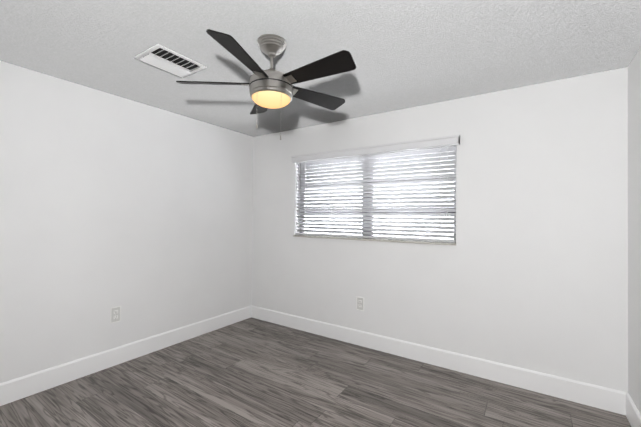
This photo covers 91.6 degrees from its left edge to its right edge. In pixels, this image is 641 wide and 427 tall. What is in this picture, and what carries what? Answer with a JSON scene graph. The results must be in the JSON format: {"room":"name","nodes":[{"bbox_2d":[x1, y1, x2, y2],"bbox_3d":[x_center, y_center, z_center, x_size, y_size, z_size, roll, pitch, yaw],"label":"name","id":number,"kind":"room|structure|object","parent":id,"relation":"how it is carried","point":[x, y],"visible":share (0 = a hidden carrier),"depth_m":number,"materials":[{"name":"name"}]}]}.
{"room":"empty bedroom","nodes":[
{"label":"empty bedroom","id":0,"kind":"room"},
{"bbox_2d":[0,61,253,382],"bbox_3d":[-1.976,0.150,2.830,0.200,2.440,3.900,0,-1,34],"label":"wall","id":1,"kind":"structure","parent":0,"point":[141,214],"depth_m":2.77,"materials":[{"name":"paint"}]},
{"bbox_2d":[110,306,120,323],"bbox_3d":[-1.857,0.916,2.824,0.008,0.142,0.088,0,-1,34],"label":"electrical outlet","id":2,"kind":"object","parent":1,"relation":"attached to","point":[115,314],"visible":1,"depth_m":2.82,"materials":[{"name":"white plastic"}]},
{"bbox_2d":[0,306,250,405],"bbox_3d":[-1.898,1.292,2.756,0.016,0.155,3.500,0,-1,34],"label":"baseboard","id":3,"kind":"structure","parent":1,"relation":"attached to","point":[28,385],"depth_m":2.75,"materials":[{"name":"white wood"}]},
{"bbox_2d":[0,317,630,426],"bbox_3d":[-0.364,1.423,1.736,4.100,0.100,3.900,0,-1,34],"label":"floor","id":4,"kind":"structure","parent":0,"point":[251,372],"depth_m":2.39,"materials":[{"name":"laminate"}]},
{"bbox_2d":[0,0,640,136],"bbox_3d":[-0.338,-1.126,1.768,4.100,0.120,3.900,0,-1,34],"label":"ceiling","id":5,"kind":"structure","parent":0,"point":[405,54],"depth_m":1.98,"materials":[{"name":"white paint"}]},
{"bbox_2d":[134,44,206,77],"bbox_3d":[-1.051,-1.057,2.198,0.305,0.022,0.360,0,-1,34],"label":"ceiling vent","id":6,"kind":"object","parent":5,"relation":"in","point":[167,60],"visible":1,"depth_m":2.17,"materials":[{"name":"white metal"}]},
{"bbox_2d":[176,29,355,139],"bbox_3d":[-0.274,-0.743,1.906,1.069,0.641,1.109,0,-1,34],"label":"fan","id":7,"kind":"object","parent":5,"relation":"hanging from","point":[271,88],"visible":1,"depth_m":1.82,"materials":[{"name":"black wood"}]},
{"bbox_2d":[251,67,627,391],"bbox_3d":[0.672,0.183,3.293,3.700,2.440,0.200,0,-1,34],"label":"wall","id":8,"kind":"structure","parent":0,"point":[529,271],"depth_m":2.62,"materials":[{"name":"paint"}]},
{"bbox_2d":[356,297,363,310],"bbox_3d":[0.423,0.961,3.319,0.088,0.142,0.008,0,-1,34],"label":"electrical outlet","id":9,"kind":"object","parent":8,"relation":"attached to","point":[360,303],"visible":1,"depth_m":3.31,"materials":[{"name":"white plastic"}]},
{"bbox_2d":[293,235,455,245],"bbox_3d":[0.472,0.278,3.355,1.860,0.018,0.134,0,-1,34],"label":"window sill","id":10,"kind":"structure","parent":8,"relation":"attached to","point":[392,240],"depth_m":3.22,"materials":[{"name":"stone"}]},
{"bbox_2d":[294,145,456,242],"bbox_3d":[0.495,-0.185,3.388,1.860,0.945,0.150,0,-1,34],"label":"window","id":11,"kind":"structure","parent":8,"relation":"in","point":[295,204],"depth_m":3.40,"materials":[{"name":"silver metal"}]},
{"bbox_2d":[291,135,459,241],"bbox_3d":[0.461,-0.222,3.336,1.910,0.964,0.106,0,-1,34],"label":"window blinds","id":12,"kind":"object","parent":11,"relation":"attached to","point":[426,150],"visible":0.98,"depth_m":3.24,"materials":[{"name":"white plastic"}]},
{"bbox_2d":[251,305,627,414],"bbox_3d":[0.600,1.324,3.189,3.700,0.155,0.016,0,-1,34],"label":"baseboard","id":13,"kind":"structure","parent":8,"relation":"attached to","point":[603,398],"depth_m":2.72,"materials":[{"name":"white wood"}]},
{"bbox_2d":[628,48,640,413],"bbox_3d":[1.274,0.157,0.674,0.200,2.440,3.900,0,-1,34],"label":"wall","id":14,"kind":"structure","parent":0,"point":[634,229],"depth_m":2.05,"materials":[{"name":"paint"}]},
{"bbox_2d":[626,393,640,426],"bbox_3d":[1.172,1.299,0.720,0.016,0.155,3.500,0,-1,34],"label":"baseboard","id":15,"kind":"structure","parent":14,"relation":"attached to","point":[633,415],"depth_m":2.04,"materials":[{"name":"white"}]},
{"label":"outside","id":16,"kind":"structure","parent":0,"visible":0},
{"bbox_2d":[304,151,453,238],"bbox_3d":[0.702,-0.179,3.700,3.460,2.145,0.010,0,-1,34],"label":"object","id":17,"kind":"structure","parent":16,"point":[384,204],"depth_m":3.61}
]}

